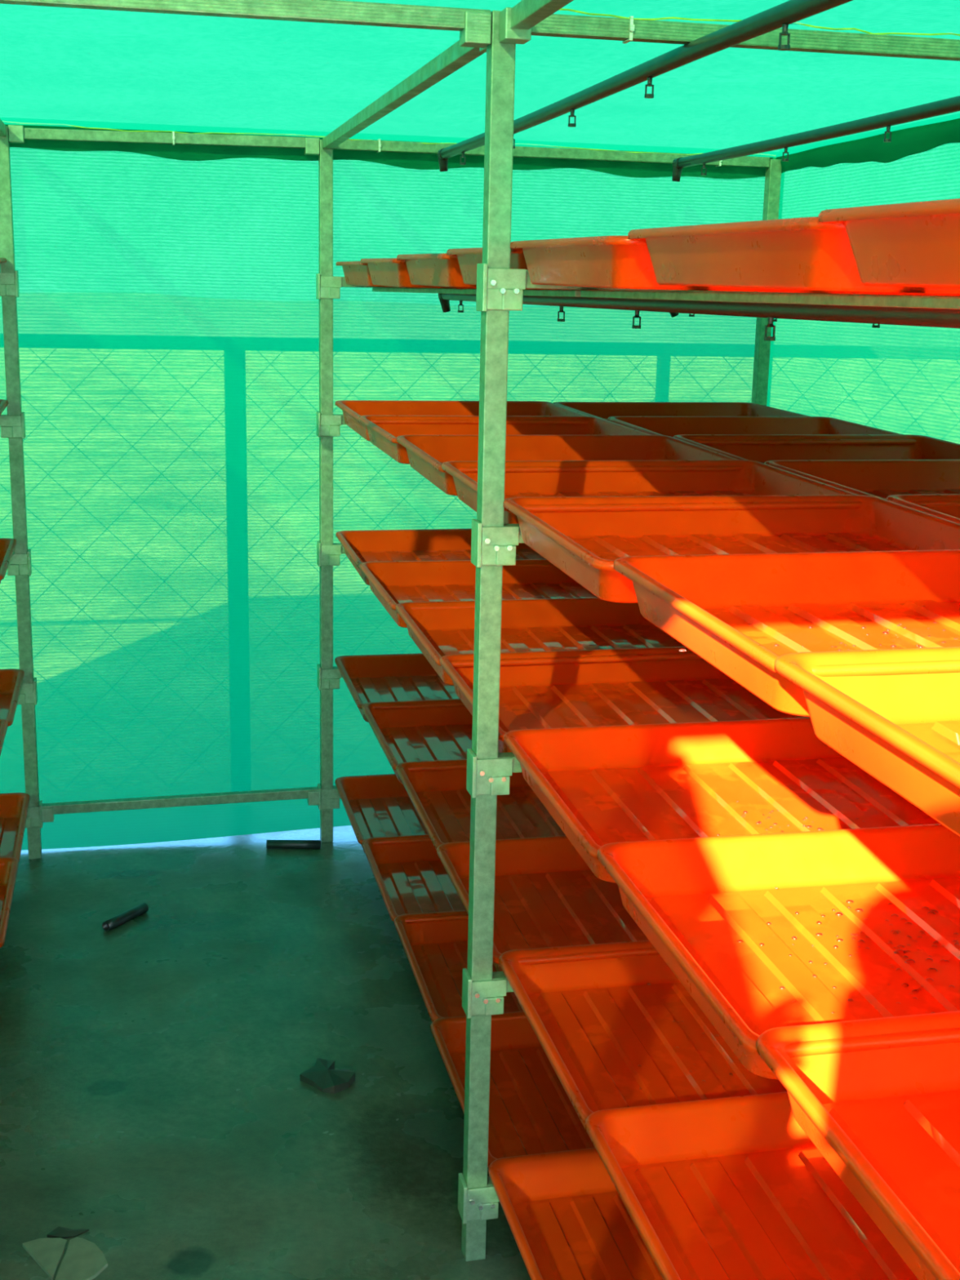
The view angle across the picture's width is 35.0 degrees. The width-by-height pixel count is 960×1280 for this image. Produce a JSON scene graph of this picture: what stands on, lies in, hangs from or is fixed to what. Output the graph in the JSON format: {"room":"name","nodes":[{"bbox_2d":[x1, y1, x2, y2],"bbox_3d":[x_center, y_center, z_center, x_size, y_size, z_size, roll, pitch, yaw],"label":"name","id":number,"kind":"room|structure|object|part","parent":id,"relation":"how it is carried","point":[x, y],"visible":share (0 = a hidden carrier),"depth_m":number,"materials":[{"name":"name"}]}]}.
{"room":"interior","nodes":[
{"label":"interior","id":0,"kind":"room"},
{"bbox_2d":[0,825,530,1279],"bbox_3d":[-0.289,1.168,2.293,4.150,0.200,5.020,-2,13,-13],"label":"floor","id":1,"kind":"structure","parent":0,"point":[154,1103],"depth_m":3.07,"materials":[{"name":"concrete"}]},
{"bbox_2d":[0,126,43,859],"bbox_3d":[-1.390,0.121,1.989,1.300,1.930,3.996,-2,13,-13],"label":"metal post","id":2,"kind":"object","parent":1,"relation":"on","point":[12,424],"visible":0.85,"depth_m":3.98,"materials":[{"name":"metal"}]},
{"bbox_2d":[0,119,6,136],"bbox_3d":[-0.976,-1.047,2.853,0.026,0.026,1.937,-2,13,-13],"label":"roof beam","id":3,"kind":"structure","parent":2,"relation":"attached to","point":[2,126],"depth_m":3.69,"materials":[{"name":"metal"}]},
{"bbox_2d":[0,257,6,262],"bbox_3d":[-1.436,-0.873,3.554,0.600,0.058,0.512,-1,14,-12],"label":"tray","id":4,"kind":"object","parent":2,"relation":"on","point":[2,260],"visible":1,"depth_m":3.73,"materials":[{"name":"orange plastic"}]},
{"bbox_2d":[0,718,8,755],"bbox_3d":[-1.362,0.282,3.329,0.600,0.058,0.512,-2,14,-13],"label":"tray","id":5,"kind":"object","parent":2,"relation":"on","point":[3,723],"visible":1,"depth_m":3.53,"materials":[{"name":"orange plastic"}]},
{"bbox_2d":[0,399,8,416],"bbox_3d":[-1.452,-0.522,3.628,0.600,0.058,0.512,-2,14,-13],"label":"tray","id":6,"kind":"object","parent":2,"relation":"on","point":[3,403],"visible":1,"depth_m":3.80,"materials":[{"name":"orange plastic"}]},
{"bbox_2d":[0,537,16,582],"bbox_3d":[-1.457,-0.171,3.712,0.600,0.058,0.512,-2,14,-13],"label":"tray","id":7,"kind":"object","parent":2,"relation":"on","point":[7,545],"visible":1,"depth_m":3.90,"materials":[{"name":"orange plastic"}]},
{"bbox_2d":[0,857,18,947],"bbox_3d":[-1.361,0.623,3.411,0.600,0.058,0.512,-2,14,-13],"label":"tray","id":8,"kind":"object","parent":2,"relation":"on","point":[8,872],"visible":1,"depth_m":3.58,"materials":[{"name":"orange plastic"}]},
{"bbox_2d":[0,668,24,736],"bbox_3d":[-1.462,0.173,3.792,0.600,0.058,0.512,-2,14,-13],"label":"tray","id":9,"kind":"object","parent":2,"relation":"on","point":[11,679],"visible":0.8,"depth_m":4.00,"materials":[{"name":"orange plastic"}]},
{"bbox_2d":[0,792,29,866],"bbox_3d":[-1.470,0.515,3.873,0.600,0.058,0.512,-2,14,-13],"label":"tray","id":10,"kind":"object","parent":2,"relation":"on","point":[14,806],"visible":0.82,"depth_m":4.05,"materials":[{"name":"orange plastic"}]},
{"bbox_2d":[41,786,319,822],"bbox_3d":[-0.836,0.461,4.278,0.774,0.054,0.040,-2,13,-13],"label":"bar","id":11,"kind":"object","parent":2,"relation":"attached to","point":[311,793],"visible":0.95,"depth_m":4.26,"materials":[{"name":"metal"}]},
{"bbox_2d":[41,807,53,822],"bbox_3d":[-1.196,0.478,4.199,0.036,0.040,0.040,-2,13,-13],"label":"socket","id":12,"kind":"object","parent":11,"relation":"attached to","point":[47,813],"depth_m":4.18,"materials":[{"name":"metal"}]},
{"bbox_2d":[306,791,319,805],"bbox_3d":[-0.475,0.448,4.358,0.036,0.040,0.040,-2,13,-13],"label":"socket","id":13,"kind":"object","parent":11,"relation":"attached to","point":[313,797],"depth_m":4.34,"materials":[{"name":"metal"}]},
{"bbox_2d":[22,1237,66,1279],"bbox_3d":[-0.696,1.008,2.493,0.061,0.006,0.115,-10,17,-39],"label":"shard","id":14,"kind":"object","parent":1,"relation":"on","point":[48,1253],"visible":1,"depth_m":2.50},
{"bbox_2d":[47,1226,88,1239],"bbox_3d":[-0.691,0.995,2.550,0.064,0.006,0.028,2,13,3],"label":"leaf litter","id":15,"kind":"object","parent":1,"relation":"on","point":[60,1232],"visible":1,"depth_m":2.55,"materials":[{"name":"green plant"}]},
{"bbox_2d":[55,1236,107,1279],"bbox_3d":[-0.642,1.012,2.476,0.075,0.006,0.126,1,13,-2],"label":"shard","id":16,"kind":"object","parent":1,"relation":"on","point":[83,1260],"visible":1,"depth_m":2.47},
{"bbox_2d":[102,902,148,931],"bbox_3d":[-0.886,0.692,3.804,0.025,0.024,0.142,8,15,28],"label":"pipe offcut","id":17,"kind":"object","parent":1,"relation":"on","point":[143,908],"visible":1,"depth_m":3.79,"materials":[{"name":"black plastic"}]},
{"bbox_2d":[266,840,320,848],"bbox_3d":[-0.529,0.581,4.323,0.153,0.024,0.025,1,13,-2],"label":"pipe offcut","id":18,"kind":"object","parent":1,"relation":"on","point":[274,844],"visible":1,"depth_m":4.31,"materials":[{"name":"black plastic"}]},
{"bbox_2d":[299,1057,355,1093],"bbox_3d":[-0.308,0.877,3.067,0.110,0.019,0.081,12,17,40],"label":"leaf litter","id":19,"kind":"object","parent":1,"relation":"on","point":[323,1076],"visible":1,"depth_m":3.05,"materials":[{"name":"green plant"}]},
{"bbox_2d":[315,10,959,1261],"bbox_3d":[0.621,0.061,2.439,1.300,1.930,3.996,-2,13,-13],"label":"rack","id":20,"kind":"object","parent":1,"relation":"on","point":[500,288],"visible":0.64,"depth_m":2.33,"materials":[{"name":"metal"}]},
{"bbox_2d":[8,124,319,155],"bbox_3d":[-0.797,-1.275,3.879,0.774,0.042,0.040,-2,13,-13],"label":"roof beam","id":21,"kind":"structure","parent":20,"relation":"attached to","point":[17,134],"depth_m":3.86,"materials":[{"name":"metal"}]},
{"bbox_2d":[8,124,24,143],"bbox_3d":[-1.157,-1.263,3.799,0.036,0.040,0.040,-2,13,-13],"label":"socket","id":22,"kind":"object","parent":21,"relation":"attached to","point":[15,132],"depth_m":3.78,"materials":[{"name":"metal"}]},
{"bbox_2d":[304,137,319,155],"bbox_3d":[-0.438,-1.284,3.960,0.036,0.040,0.040,-2,13,-13],"label":"socket","id":23,"kind":"object","parent":21,"relation":"attached to","point":[312,145],"depth_m":3.94,"materials":[{"name":"metal"}]},
{"bbox_2d":[0,0,491,48],"bbox_3d":[-0.365,-0.829,2.006,0.774,0.045,0.040,-2,13,-13],"label":"roof beam","id":24,"kind":"structure","parent":20,"relation":"attached to","point":[473,25],"depth_m":2.03,"materials":[{"name":"metal"}]},
{"bbox_2d":[459,11,491,48],"bbox_3d":[-0.006,-0.837,2.087,0.036,0.040,0.040,-2,13,-13],"label":"socket","id":25,"kind":"object","parent":24,"relation":"attached to","point":[474,26],"depth_m":2.07,"materials":[{"name":"metal"}]},
{"bbox_3d":[-0.423,-0.362,4.180,0.034,1.930,0.034,-2,13,-13],"label":"post","id":26,"kind":"part","parent":20,"relation":"part of","materials":[{"name":"metal"}]},
{"bbox_3d":[0.186,-0.271,4.341,1.218,0.026,0.026,-2,13,-13],"label":"cross rail","id":27,"kind":"part","parent":20,"relation":"part of","materials":[{"name":"metal"}]},
{"bbox_3d":[0.193,-0.616,4.262,1.218,0.026,0.026,-2,13,-13],"label":"cross rail","id":28,"kind":"part","parent":20,"relation":"part of","materials":[{"name":"metal"}]},
{"bbox_2d":[335,773,431,852],"bbox_3d":[-0.070,0.470,4.174,0.600,0.058,0.512,-2,14,-13],"label":"tray","id":29,"kind":"object","parent":20,"relation":"on","point":[375,806],"visible":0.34,"depth_m":4.23,"materials":[{"name":"orange plastic"}]},
{"bbox_2d":[334,653,465,722],"bbox_3d":[-0.063,0.124,4.093,0.600,0.058,0.512,-2,14,-12],"label":"tray","id":30,"kind":"object","parent":20,"relation":"on","point":[369,678],"visible":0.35,"depth_m":4.20,"materials":[{"name":"orange plastic"}]},
{"bbox_2d":[336,261,463,288],"bbox_3d":[-0.037,-0.922,3.855,0.600,0.058,0.512,-2,14,-13],"label":"tray","id":31,"kind":"object","parent":20,"relation":"on","point":[356,273],"visible":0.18,"depth_m":3.74,"materials":[{"name":"orange plastic"}]},
{"bbox_3d":[0.201,-0.971,4.181,1.218,0.026,0.026,-2,13,-13],"label":"cross rail","id":32,"kind":"part","parent":20,"relation":"part of","materials":[{"name":"metal"}]},
{"bbox_2d":[322,40,486,149],"bbox_3d":[-0.186,-1.062,3.031,0.036,0.047,1.937,-2,13,-13],"label":"roof beam","id":33,"kind":"structure","parent":20,"relation":"attached to","point":[455,57],"depth_m":2.75,"materials":[{"name":"metal"}]},
{"bbox_2d":[479,46,486,52],"bbox_3d":[0.021,-0.847,2.131,0.036,0.040,0.040,-2,13,-13],"label":"socket","id":34,"kind":"object","parent":33,"relation":"attached to","point":[482,50],"depth_m":2.14,"materials":[{"name":"metal"}]},
{"bbox_2d":[362,834,468,923],"bbox_3d":[0.042,0.585,3.714,0.600,0.058,0.512,-2,14,-12],"label":"tray","id":35,"kind":"object","parent":20,"relation":"on","point":[410,877],"visible":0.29,"depth_m":3.74,"materials":[{"name":"orange plastic"}]},
{"bbox_2d":[361,698,499,783],"bbox_3d":[0.049,0.236,3.633,0.600,0.058,0.512,-2,14,-13],"label":"tray","id":36,"kind":"object","parent":20,"relation":"on","point":[443,733],"visible":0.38,"depth_m":3.73,"materials":[{"name":"orange plastic"}]},
{"bbox_2d":[336,528,555,585],"bbox_3d":[-0.054,-0.221,4.018,0.600,0.058,0.512,-2,14,-12],"label":"tray","id":37,"kind":"object","parent":20,"relation":"on","point":[420,544],"visible":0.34,"depth_m":4.19,"materials":[{"name":"orange plastic"}]},
{"bbox_2d":[360,257,537,289],"bbox_3d":[0.063,-0.813,3.388,0.600,0.058,0.512,-2,14,-12],"label":"tray","id":38,"kind":"object","parent":20,"relation":"on","point":[390,272],"visible":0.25,"depth_m":3.21,"materials":[{"name":"orange plastic"}]},
{"bbox_2d":[394,910,527,1022],"bbox_3d":[0.149,0.700,3.254,0.600,0.058,0.512,-1,14,-12],"label":"tray","id":39,"kind":"object","parent":20,"relation":"on","point":[436,952],"visible":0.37,"depth_m":3.30,"materials":[{"name":"orange plastic"}]},
{"bbox_2d":[335,400,589,440],"bbox_3d":[-0.047,-0.568,3.942,0.600,0.058,0.512,-2,14,-13],"label":"tray","id":40,"kind":"object","parent":20,"relation":"on","point":[352,410],"visible":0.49,"depth_m":4.12,"materials":[{"name":"orange plastic"}]},
{"bbox_3d":[-0.062,-0.720,3.140,0.026,0.013,1.945,-2,13,-13],"label":"shelf rail","id":41,"kind":"part","parent":20,"relation":"part of","materials":[{"name":"metal"}]},
{"bbox_2d":[359,559,597,627],"bbox_3d":[0.049,-0.111,3.550,0.600,0.058,0.512,-2,14,-13],"label":"tray","id":42,"kind":"object","parent":20,"relation":"on","point":[393,583],"visible":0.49,"depth_m":3.72,"materials":[{"name":"orange plastic"}]},
{"bbox_2d":[395,759,564,850],"bbox_3d":[0.158,0.349,3.171,0.600,0.058,0.512,-2,14,-12],"label":"tray","id":43,"kind":"object","parent":20,"relation":"on","point":[442,800],"visible":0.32,"depth_m":3.22,"materials":[{"name":"orange plastic"}]},
{"bbox_2d":[446,247,527,284],"bbox_3d":[0.286,-0.597,2.461,0.600,0.058,0.512,-2,14,-13],"label":"tray","id":44,"kind":"object","parent":20,"relation":"on","point":[468,259],"visible":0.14,"depth_m":2.48,"materials":[{"name":"orange plastic"}]},
{"bbox_3d":[0.009,0.079,2.306,0.034,1.930,0.034,-2,13,-13],"label":"post","id":45,"kind":"part","parent":20,"relation":"part of","materials":[{"name":"metal"}]},
{"bbox_3d":[0.602,0.882,2.631,1.218,0.026,0.026,-2,13,-13],"label":"cross rail","id":46,"kind":"part","parent":20,"relation":"part of","materials":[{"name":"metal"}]},
{"bbox_2d":[396,253,604,290],"bbox_3d":[0.174,-0.708,2.937,0.600,0.058,0.512,-2,14,-13],"label":"tray","id":47,"kind":"object","parent":20,"relation":"on","point":[437,269],"visible":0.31,"depth_m":2.78,"materials":[{"name":"orange plastic"}]},
{"bbox_3d":[0.610,0.527,2.550,1.218,0.026,0.026,-2,13,-13],"label":"cross rail","id":48,"kind":"part","parent":20,"relation":"part of","materials":[{"name":"metal"}]},
{"bbox_2d":[358,415,650,463],"bbox_3d":[0.053,-0.459,3.480,0.600,0.058,0.512,-2,14,-13],"label":"tray","id":49,"kind":"object","parent":20,"relation":"on","point":[383,436],"visible":0.35,"depth_m":3.67,"materials":[{"name":"orange plastic"}]},
{"bbox_3d":[0.618,0.172,2.468,1.218,0.026,0.026,-2,13,-13],"label":"cross rail","id":50,"kind":"part","parent":20,"relation":"part of","materials":[{"name":"metal"}]},
{"bbox_2d":[430,1011,595,1167],"bbox_3d":[0.247,0.816,2.786,0.600,0.058,0.512,-2,14,-13],"label":"tray","id":51,"kind":"object","parent":20,"relation":"on","point":[531,1111],"visible":0.28,"depth_m":2.79,"materials":[{"name":"orange plastic"}]},
{"bbox_3d":[0.625,-0.175,2.388,1.218,0.026,0.026,-2,13,-13],"label":"cross rail","id":52,"kind":"part","parent":20,"relation":"part of","materials":[{"name":"metal"}]},
{"bbox_2d":[498,0,573,44],"bbox_3d":[0.256,-0.622,1.159,0.036,0.043,1.937,-2,13,-13],"label":"roof beam","id":53,"kind":"structure","parent":20,"relation":"attached to","point":[517,22],"depth_m":2.00,"materials":[{"name":"metal"}]},
{"bbox_2d":[498,7,531,44],"bbox_3d":[0.048,-0.832,2.061,0.036,0.040,0.040,-2,13,-13],"label":"socket","id":54,"kind":"object","parent":53,"relation":"attached to","point":[508,33],"depth_m":2.05,"materials":[{"name":"metal"}]},
{"bbox_2d":[436,835,659,971],"bbox_3d":[0.261,0.463,2.702,0.600,0.058,0.512,-2,14,-12],"label":"tray","id":55,"kind":"object","parent":20,"relation":"on","point":[546,895],"visible":0.38,"depth_m":2.74,"materials":[{"name":"orange plastic"}]},
{"bbox_2d":[395,597,702,685],"bbox_3d":[0.162,-0.001,3.084,0.600,0.058,0.512,-2,14,-12],"label":"tray","id":56,"kind":"object","parent":20,"relation":"on","point":[547,624],"visible":0.6,"depth_m":3.24,"materials":[{"name":"orange plastic"}]},
{"bbox_2d":[333,138,769,167],"bbox_3d":[0.209,-1.312,4.100,1.216,0.031,0.036,-2,13,-13],"label":"roof beam","id":57,"kind":"structure","parent":20,"relation":"attached to","point":[378,145],"depth_m":4.09,"materials":[{"name":"metal"}]},
{"bbox_2d":[396,435,743,495],"bbox_3d":[0.168,-0.348,3.007,0.600,0.058,0.512,-2,14,-12],"label":"tray","id":58,"kind":"object","parent":20,"relation":"on","point":[426,454],"visible":0.39,"depth_m":3.19,"materials":[{"name":"orange plastic"}]},
{"bbox_2d":[488,1147,662,1279],"bbox_3d":[0.356,0.928,2.318,0.600,0.059,0.512,-2,14,-13],"label":"tray","id":59,"kind":"object","parent":20,"relation":"on","point":[566,1215],"visible":0.38,"depth_m":2.41,"materials":[{"name":"orange plastic"}]},
{"bbox_2d":[439,646,809,752],"bbox_3d":[0.268,0.106,2.631,0.600,0.058,0.512,-2,14,-12],"label":"tray","id":60,"kind":"object","parent":20,"relation":"on","point":[575,695],"visible":0.44,"depth_m":2.76,"materials":[{"name":"orange plastic"}]},
{"bbox_2d":[498,940,786,1130],"bbox_3d":[0.372,0.573,2.241,0.600,0.058,0.512,-1,14,-13],"label":"tray","id":61,"kind":"object","parent":20,"relation":"on","point":[588,1017],"visible":0.37,"depth_m":2.26,"materials":[{"name":"orange plastic"}]},
{"bbox_2d":[441,459,862,524],"bbox_3d":[0.274,-0.239,2.545,0.600,0.058,0.512,-2,14,-12],"label":"tray","id":62,"kind":"object","parent":20,"relation":"on","point":[756,478],"visible":0.48,"depth_m":2.73,"materials":[{"name":"orange plastic"}]},
{"bbox_2d":[552,401,808,420],"bbox_3d":[0.543,-0.586,4.078,0.600,0.058,0.512,-2,14,-13],"label":"tray","id":63,"kind":"object","parent":20,"relation":"on","point":[603,410],"visible":0.19,"depth_m":4.29,"materials":[{"name":"orange plastic"}]},
{"bbox_2d":[438,293,959,341],"bbox_3d":[0.310,-0.470,2.202,0.037,0.059,3.716,-2,13,-13],"label":"pipe","id":64,"kind":"object","parent":20,"relation":"hanging from","point":[919,317],"visible":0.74,"depth_m":1.93,"materials":[{"name":"black plastic"}]},
{"bbox_3d":[0.633,-0.534,2.306,1.218,0.026,0.026,-2,13,-13],"label":"cross rail","id":65,"kind":"part","parent":20,"relation":"part of","materials":[{"name":"metal"}]},
{"bbox_2d":[503,717,940,883],"bbox_3d":[0.377,0.218,2.155,0.600,0.058,0.512,-2,14,-12],"label":"tray","id":66,"kind":"object","parent":20,"relation":"on","point":[602,785],"visible":0.61,"depth_m":2.26,"materials":[{"name":"orange plastic"}]},
{"bbox_2d":[503,494,959,603],"bbox_3d":[0.375,-0.131,2.084,0.600,0.058,0.512,-2,14,-12],"label":"tray","id":67,"kind":"object","parent":20,"relation":"on","point":[585,546],"visible":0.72,"depth_m":2.25,"materials":[{"name":"orange plastic"}]},
{"bbox_2d":[510,235,959,296],"bbox_3d":[0.384,-0.489,2.000,0.600,0.058,0.512,-2,14,-12],"label":"tray","id":68,"kind":"object","parent":20,"relation":"on","point":[621,262],"visible":0.48,"depth_m":1.80,"materials":[{"name":"orange plastic"}]},
{"bbox_2d":[531,13,959,61],"bbox_3d":[0.641,-0.868,2.227,1.216,0.031,0.036,-2,13,-13],"label":"roof beam","id":69,"kind":"structure","parent":20,"relation":"attached to","point":[626,30],"depth_m":2.17,"materials":[{"name":"metal"}]},
{"bbox_2d":[437,0,853,171],"bbox_3d":[0.310,-0.812,2.128,0.034,0.057,3.728,-2,13,-13],"label":"pipe","id":70,"kind":"object","parent":69,"relation":"hanging from","point":[781,15],"visible":0.87,"depth_m":2.21,"materials":[{"name":"black plastic"}]},
{"bbox_2d":[671,95,959,182],"bbox_3d":[0.922,-0.826,2.253,0.034,0.060,3.705,-2,13,-13],"label":"pipe","id":71,"kind":"object","parent":69,"relation":"hanging from","point":[949,105],"visible":1,"depth_m":3.13,"materials":[{"name":"black plastic"}]},
{"bbox_2d":[585,1091,918,1279],"bbox_3d":[0.475,0.683,1.773,0.600,0.058,0.512,-2,14,-13],"label":"tray","id":72,"kind":"object","parent":20,"relation":"on","point":[735,1188],"visible":0.75,"depth_m":1.86,"materials":[{"name":"orange plastic"}]},
{"bbox_2d":[607,416,916,444],"bbox_3d":[0.657,-0.475,3.606,0.600,0.058,0.512,-2,14,-12],"label":"tray","id":73,"kind":"object","parent":20,"relation":"on","point":[671,426],"visible":0.37,"depth_m":3.80,"materials":[{"name":"orange plastic"}]},
{"bbox_3d":[0.799,-0.398,4.453,0.034,1.930,0.034,-2,13,-13],"label":"post","id":74,"kind":"part","parent":20,"relation":"part of","materials":[{"name":"metal"}]},
{"bbox_3d":[0.370,-0.281,1.266,0.026,0.010,1.945,-2,13,-13],"label":"shelf rail","id":75,"kind":"part","parent":20,"relation":"part of","materials":[{"name":"metal"}]},
{"bbox_2d":[669,312,879,328],"bbox_3d":[0.916,-0.486,2.336,0.048,0.061,3.712,-2,13,-13],"label":"pipe","id":76,"kind":"object","parent":20,"relation":"hanging from","point":[673,314],"visible":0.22,"depth_m":3.91,"materials":[{"name":"black plastic"}]},
{"bbox_2d":[596,823,959,1079],"bbox_3d":[0.483,0.329,1.685,0.600,0.059,0.512,-1,14,-13],"label":"tray","id":77,"kind":"object","parent":20,"relation":"on","point":[693,900],"visible":0.91,"depth_m":1.75,"materials":[{"name":"orange plastic"}]},
{"bbox_2d":[737,886,959,1013],"bbox_3d":[0.449,0.352,1.679,0.328,0.014,0.333,4,13,10],"label":"seeds","id":78,"kind":"object","parent":77,"relation":"in","point":[775,887],"visible":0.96,"depth_m":1.72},
{"bbox_2d":[613,549,959,716],"bbox_3d":[0.496,-0.018,1.607,0.600,0.058,0.512,-2,14,-13],"label":"tray","id":79,"kind":"object","parent":20,"relation":"on","point":[731,611],"visible":0.82,"depth_m":1.74,"materials":[{"name":"orange plastic"}]},
{"bbox_2d":[679,605,954,651],"bbox_3d":[0.427,0.013,1.565,0.396,0.013,0.275,-8,16,-34],"label":"seeds","id":80,"kind":"object","parent":79,"relation":"in","point":[681,650],"visible":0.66,"depth_m":1.60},
{"bbox_2d":[627,216,959,293],"bbox_3d":[0.506,-0.376,1.522,0.600,0.058,0.512,-2,14,-13],"label":"tray","id":81,"kind":"object","parent":20,"relation":"on","point":[803,253],"visible":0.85,"depth_m":1.36,"materials":[{"name":"orange plastic"}]},
{"bbox_2d":[673,434,959,463],"bbox_3d":[0.760,-0.367,3.148,0.600,0.058,0.512,-2,14,-12],"label":"tray","id":82,"kind":"object","parent":20,"relation":"on","point":[926,447],"visible":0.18,"depth_m":3.37,"materials":[{"name":"orange plastic"}]},
{"bbox_2d":[755,1010,959,1279],"bbox_3d":[0.593,0.437,1.226,0.600,0.058,0.512,-2,14,-13],"label":"tray","id":83,"kind":"object","parent":20,"relation":"on","point":[886,1122],"visible":1,"depth_m":1.33,"materials":[{"name":"orange plastic"}]},
{"bbox_2d":[764,459,959,506],"bbox_3d":[0.871,-0.257,2.679,0.600,0.058,0.512,-2,14,-13],"label":"tray","id":84,"kind":"object","parent":20,"relation":"on","point":[880,478],"visible":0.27,"depth_m":2.88,"materials":[{"name":"orange plastic"}]},
{"bbox_2d":[773,646,959,836],"bbox_3d":[0.593,0.090,1.143,0.600,0.058,0.512,-2,14,-13],"label":"tray","id":85,"kind":"object","parent":20,"relation":"on","point":[903,731],"visible":1,"depth_m":1.24,"materials":[{"name":"orange plastic"}]},
{"bbox_2d":[817,198,959,288],"bbox_3d":[0.612,-0.269,1.063,0.600,0.058,0.512,-2,14,-13],"label":"tray","id":86,"kind":"object","parent":20,"relation":"on","point":[917,244],"visible":0.98,"depth_m":1.11,"materials":[{"name":"orange plastic"}]},
{"bbox_2d":[885,493,959,524],"bbox_3d":[0.973,-0.147,2.212,0.600,0.059,0.512,-2,14,-12],"label":"tray","id":87,"kind":"object","parent":20,"relation":"on","point":[952,513],"visible":0.46,"depth_m":2.38,"materials":[{"name":"orange plastic"}]},
{"bbox_2d":[0,146,776,849],"bbox_3d":[-0.829,-0.371,4.117,3.420,1.951,0.024,-2,13,-13],"label":"wall","id":88,"kind":"structure","parent":0,"point":[168,309],"depth_m":4.15,"materials":[{"name":"green fabric"}]},
{"bbox_2d":[4,124,773,178],"bbox_3d":[-0.808,-1.274,3.902,3.340,0.081,0.006,-2,13,-13],"label":"net hem","id":89,"kind":"object","parent":88,"relation":"attached to","point":[177,152],"visible":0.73,"depth_m":4.02,"materials":[{"name":"green fabric"}]},
{"bbox_2d":[0,0,959,157],"bbox_3d":[-0.374,-0.868,2.019,3.420,0.010,4.035,-2,13,-13],"label":"ceiling","id":90,"kind":"structure","parent":0,"point":[60,66],"depth_m":2.83,"materials":[{"name":"green fabric"}]},
{"bbox_2d":[21,123,700,155],"bbox_3d":[-0.184,-1.312,3.999,2.062,0.014,0.006,-2,13,-13],"label":"stitching","id":91,"kind":"structure","parent":90,"relation":"attached to","point":[21,123],"depth_m":3.92},
{"bbox_2d":[558,8,959,35],"bbox_3d":[0.658,-0.883,2.217,1.222,0.014,0.006,-2,13,-13],"label":"stitching","id":92,"kind":"structure","parent":90,"relation":"attached to","point":[561,9],"depth_m":2.15},
{"bbox_2d":[766,142,959,444],"bbox_3d":[1.257,0.009,2.596,0.032,1.930,3.980,-2,13,-12],"label":"wall","id":93,"kind":"structure","parent":0,"point":[899,379],"depth_m":3.75,"materials":[{"name":"green fabric"}]},
{"bbox_2d":[775,118,959,173],"bbox_3d":[1.263,-0.886,2.387,0.020,0.074,3.950,-2,13,-13],"label":"net hem","id":94,"kind":"object","parent":93,"relation":"attached to","point":[906,142],"visible":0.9,"depth_m":3.66,"materials":[{"name":"green fabric"}]}
]}

